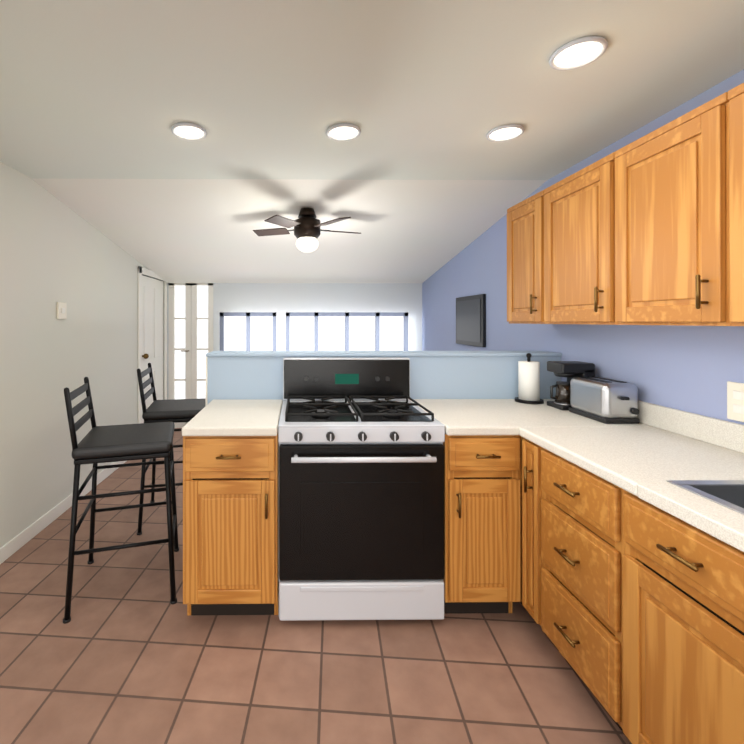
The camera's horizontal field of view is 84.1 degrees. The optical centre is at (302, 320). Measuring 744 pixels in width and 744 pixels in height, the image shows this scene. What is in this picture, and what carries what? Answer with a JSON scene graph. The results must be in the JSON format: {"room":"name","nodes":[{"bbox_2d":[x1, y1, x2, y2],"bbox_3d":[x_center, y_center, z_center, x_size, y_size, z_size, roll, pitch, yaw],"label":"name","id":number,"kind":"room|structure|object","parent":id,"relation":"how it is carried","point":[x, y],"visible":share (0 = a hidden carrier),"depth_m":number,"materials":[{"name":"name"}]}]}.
{"room":"kitchen","nodes":[
{"label":"kitchen","id":0,"kind":"room"},
{"bbox_2d":[0,162,163,547],"bbox_3d":[-1.784,0.090,1.809,0.120,2.600,7.140,0,0,-1],"label":"wall","id":1,"kind":"structure","parent":0,"point":[54,250],"depth_m":2.81,"materials":[{"name":"beige paint"}]},
{"bbox_2d":[57,302,66,318],"bbox_3d":[-1.721,-0.067,2.910,0.024,0.120,0.100,0,0,-1],"label":"switch","id":2,"kind":"object","parent":1,"relation":"attached to","point":[61,310],"visible":0.98,"depth_m":2.89,"materials":[{"name":"white plastic"}]},
{"bbox_2d":[0,461,125,563],"bbox_3d":[-1.711,1.344,1.333,0.012,0.090,5.948,0,0,-1],"label":"baseboard","id":3,"kind":"structure","parent":1,"relation":"attached to","point":[20,539],"depth_m":2.69,"materials":[{"name":"white wood"}]},
{"bbox_2d":[142,274,162,422],"bbox_3d":[-1.743,0.445,4.769,0.110,1.904,0.788,0,0,-1],"label":"door","id":4,"kind":"structure","parent":1,"relation":"in","point":[152,320],"depth_m":4.77,"materials":[{"name":"white wood"}]},
{"bbox_2d":[138,266,166,423],"bbox_3d":[-1.742,0.412,4.769,0.018,1.970,0.920,0,0,-1],"label":"door frame","id":5,"kind":"structure","parent":1,"relation":"attached to","point":[145,271],"depth_m":4.37,"materials":[{"name":"white wood"}]},
{"bbox_2d":[33,179,546,282],"bbox_3d":[-0.083,-0.835,4.008,3.565,0.740,2.780,0,0,-1],"label":"ceiling","id":6,"kind":"structure","parent":0,"point":[202,231],"depth_m":3.30,"materials":[{"name":"white paint"}]},
{"bbox_2d":[253,207,360,251],"bbox_3d":[0.039,-0.673,3.083,0.840,0.324,0.803,0,0,-1],"label":"ceiling fan","id":7,"kind":"object","parent":6,"relation":"hanging from","point":[306,225],"visible":1,"depth_m":2.99,"materials":[{"name":"brown metal"}]},
{"bbox_2d":[167,283,421,399],"bbox_3d":[-0.096,0.099,5.336,3.325,2.600,0.120,0,0,-1],"label":"wall","id":8,"kind":"structure","parent":0,"point":[280,299],"depth_m":5.28,"materials":[{"name":"white paint"}]},
{"bbox_2d":[169,283,212,427],"bbox_3d":[-1.443,0.439,5.278,0.580,1.920,0.108,0,0,-1],"label":"french door","id":9,"kind":"structure","parent":8,"relation":"in","point":[190,325],"depth_m":5.28,"materials":[{"name":"white glass"}]},
{"bbox_2d":[220,312,275,350],"bbox_3d":[-0.703,0.414,5.284,0.820,1.030,0.130,0,0,-1],"label":"window","id":10,"kind":"structure","parent":8,"relation":"in","point":[247,331],"depth_m":5.33,"materials":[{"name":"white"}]},
{"bbox_2d":[286,312,407,350],"bbox_3d":[0.587,0.414,5.297,1.680,1.030,0.130,0,0,-1],"label":"window","id":11,"kind":"structure","parent":8,"relation":"in","point":[346,331],"depth_m":5.34,"materials":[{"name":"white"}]},
{"bbox_2d":[0,428,630,743],"bbox_3d":[-0.062,1.440,1.823,3.565,0.100,7.140,0,0,-1],"label":"floor","id":12,"kind":"structure","parent":0,"point":[128,653],"depth_m":1.62,"materials":[{"name":"tile"}]},
{"bbox_2d":[63,377,178,623],"bbox_3d":[-0.928,0.855,2.164,0.514,1.073,0.504,0,0,-16],"label":"stool","id":13,"kind":"object","parent":12,"relation":"on","point":[96,445],"visible":1,"depth_m":2.00,"materials":[{"name":"black metal"}]},
{"bbox_2d":[137,363,204,534],"bbox_3d":[-0.875,0.857,2.915,0.514,1.073,0.504,0,0,-11],"label":"stool","id":14,"kind":"object","parent":12,"relation":"on","point":[176,410],"visible":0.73,"depth_m":2.72,"materials":[{"name":"black metal"}]},
{"bbox_2d":[183,433,278,615],"bbox_3d":[-0.329,0.956,2.125,0.428,0.870,0.692,0,0,-1],"label":"base cabinet","id":15,"kind":"object","parent":12,"relation":"on","point":[230,525],"visible":0.98,"depth_m":1.82,"materials":[{"name":"brown wood"}]},
{"bbox_2d":[182,399,282,435],"bbox_3d":[-0.329,0.501,2.141,0.428,0.040,0.661,0,0,-1],"label":"countertop","id":16,"kind":"structure","parent":15,"relation":"on","point":[221,417],"depth_m":1.96,"materials":[{"name":"stone"}]},
{"bbox_2d":[278,357,444,620],"bbox_3d":[0.268,0.808,2.124,0.756,1.165,0.703,0,0,-1],"label":"range","id":17,"kind":"object","parent":12,"relation":"on","point":[361,440],"visible":1,"depth_m":1.83,"materials":[{"name":"black metal"}]},
{"bbox_2d":[443,434,520,613],"bbox_3d":[0.823,0.956,2.136,0.346,0.870,0.692,0,0,-1],"label":"base cabinet","id":18,"kind":"object","parent":12,"relation":"on","point":[482,523],"visible":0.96,"depth_m":1.83,"materials":[{"name":"brown wood"}]},
{"bbox_2d":[410,399,513,435],"bbox_3d":[0.803,0.501,2.148,0.308,0.040,0.669,0,0,-1],"label":"countertop","id":19,"kind":"structure","parent":18,"relation":"on","point":[459,417],"depth_m":1.98,"materials":[{"name":"stone"}]},
{"bbox_2d":[520,437,561,654],"bbox_3d":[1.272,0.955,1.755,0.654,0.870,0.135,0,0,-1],"label":"base cabinet","id":20,"kind":"object","parent":12,"relation":"on","point":[532,497],"visible":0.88,"depth_m":1.74,"materials":[{"name":"brown wood"}]},
{"bbox_2d":[541,448,631,743],"bbox_3d":[1.273,0.954,1.477,0.657,0.870,0.418,0,0,-1],"label":"base cabinet","id":21,"kind":"object","parent":12,"relation":"on","point":[582,547],"visible":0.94,"depth_m":1.41,"materials":[{"name":"brown wood"}]},
{"bbox_2d":[622,490,743,743],"bbox_3d":[1.280,0.952,0.817,0.657,0.870,0.898,0,0,-1],"label":"base cabinet","id":22,"kind":"object","parent":12,"relation":"on","point":[683,623],"visible":0.98,"depth_m":1.06,"materials":[{"name":"brown wood"}]},
{"bbox_2d":[466,399,743,551],"bbox_3d":[1.290,0.447,0.738,0.638,0.140,3.500,0,0,-1],"label":"countertop","id":23,"kind":"structure","parent":22,"relation":"on","point":[652,452],"depth_m":1.49,"materials":[{"name":"stone"}]},
{"bbox_2d":[515,353,543,403],"bbox_3d":[1.335,0.337,2.389,0.150,0.287,0.150,0,0,-1],"label":"paper towel holder","id":24,"kind":"object","parent":23,"relation":"on","point":[528,381],"visible":1,"depth_m":2.35,"materials":[{"name":"white paper"}]},
{"bbox_2d":[547,361,594,409],"bbox_3d":[1.457,0.355,2.220,0.199,0.250,0.139,0,0,-1],"label":"coffee maker","id":25,"kind":"object","parent":23,"relation":"on","point":[569,370],"visible":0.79,"depth_m":2.18,"materials":[{"name":"black plastic"}]},
{"bbox_2d":[569,377,639,423],"bbox_3d":[1.479,0.385,1.990,0.170,0.188,0.280,0,0,-1],"label":"toaster","id":26,"kind":"object","parent":23,"relation":"on","point":[606,400],"visible":1,"depth_m":1.89,"materials":[{"name":"silver metal"}]},
{"bbox_2d":[667,480,743,514],"bbox_3d":[1.305,0.415,0.818,0.444,0.505,0.774,0,0,-1],"label":"sink","id":27,"kind":"object","parent":23,"relation":"in","point":[729,494],"visible":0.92,"depth_m":1.17,"materials":[{"name":"silver metal"}]},
{"bbox_2d":[0,0,743,179],"bbox_3d":[-0.049,-1.064,0.439,3.565,0.300,4.360,0,0,-1],"label":"ceiling","id":28,"kind":"structure","parent":0,"point":[277,89],"depth_m":1.55,"materials":[{"name":"paint"}]},
{"bbox_2d":[171,122,206,140],"bbox_3d":[-0.541,-0.902,1.944,0.166,0.016,0.166,0,0,-1],"label":"recessed light","id":29,"kind":"object","parent":28,"relation":"in","point":[188,131],"visible":0.98,"depth_m":1.94,"materials":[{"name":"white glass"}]},
{"bbox_2d":[326,123,360,140],"bbox_3d":[0.199,-0.902,1.951,0.166,0.016,0.166,0,0,-1],"label":"recessed light","id":30,"kind":"object","parent":28,"relation":"in","point":[343,132],"visible":1,"depth_m":1.94,"materials":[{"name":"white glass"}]},
{"bbox_2d":[486,124,524,141],"bbox_3d":[0.979,-0.902,1.959,0.166,0.016,0.166,0,0,-1],"label":"recessed light","id":31,"kind":"object","parent":28,"relation":"in","point":[504,132],"visible":1,"depth_m":1.95,"materials":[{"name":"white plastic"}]},
{"bbox_2d":[549,36,607,69],"bbox_3d":[0.935,-0.903,1.378,0.166,0.016,0.166,0,0,-1],"label":"recessed light","id":32,"kind":"object","parent":28,"relation":"in","point":[579,52],"visible":1,"depth_m":1.37,"materials":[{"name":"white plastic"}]},
{"bbox_2d":[205,351,561,405],"bbox_3d":[0.501,0.797,2.575,2.180,1.190,0.210,0,0,-1],"label":"wall","id":33,"kind":"structure","parent":0,"point":[433,374],"depth_m":2.48,"materials":[{"name":"blue paint"}]},
{"bbox_2d":[422,69,743,424],"bbox_3d":[1.660,0.090,1.843,0.120,2.600,7.140,0,0,-1],"label":"wall","id":34,"kind":"structure","parent":0,"point":[694,369],"depth_m":2.09,"materials":[{"name":"blue paint"}]},
{"bbox_2d":[456,294,485,346],"bbox_3d":[1.563,0.005,3.792,0.032,0.460,0.600,0,0,-1],"label":"television","id":35,"kind":"object","parent":34,"relation":"attached to","point":[470,320],"visible":1,"depth_m":3.71,"materials":[{"name":"black plastic"}]},
{"bbox_2d":[507,190,545,323],"bbox_3d":[1.429,-0.344,2.397,0.329,0.730,0.388,0,0,-1],"label":"upper cabinet","id":36,"kind":"object","parent":34,"relation":"attached to","point":[525,261],"visible":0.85,"depth_m":2.35,"materials":[{"name":"brown wood"}]},
{"bbox_2d":[544,152,616,324],"bbox_3d":[1.433,-0.345,1.957,0.329,0.730,0.488,0,0,-1],"label":"upper cabinet","id":37,"kind":"object","parent":34,"relation":"attached to","point":[579,247],"visible":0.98,"depth_m":1.90,"materials":[{"name":"brown wood"}]},
{"bbox_2d":[615,92,730,325],"bbox_3d":[1.437,-0.346,1.487,0.329,0.730,0.448,0,0,-1],"label":"upper cabinet","id":38,"kind":"object","parent":34,"relation":"attached to","point":[671,222],"visible":0.9,"depth_m":1.42,"materials":[{"name":"brown wood"}]},
{"bbox_2d":[727,381,743,421],"bbox_3d":[1.595,0.299,1.476,0.014,0.140,0.090,0,0,-1],"label":"electrical outlet","id":39,"kind":"object","parent":34,"relation":"attached to","point":[735,400],"visible":1,"depth_m":1.49,"materials":[{"name":"white plastic"}]},
{"bbox_2d":[728,83,743,325],"bbox_3d":[1.444,-0.348,0.812,0.329,0.730,0.898,0,0,-1],"label":"upper cabinet","id":40,"kind":"object","parent":34,"relation":"attached to","point":[736,188],"visible":0.98,"depth_m":1.23,"materials":[{"name":"brown wood"}]}
]}

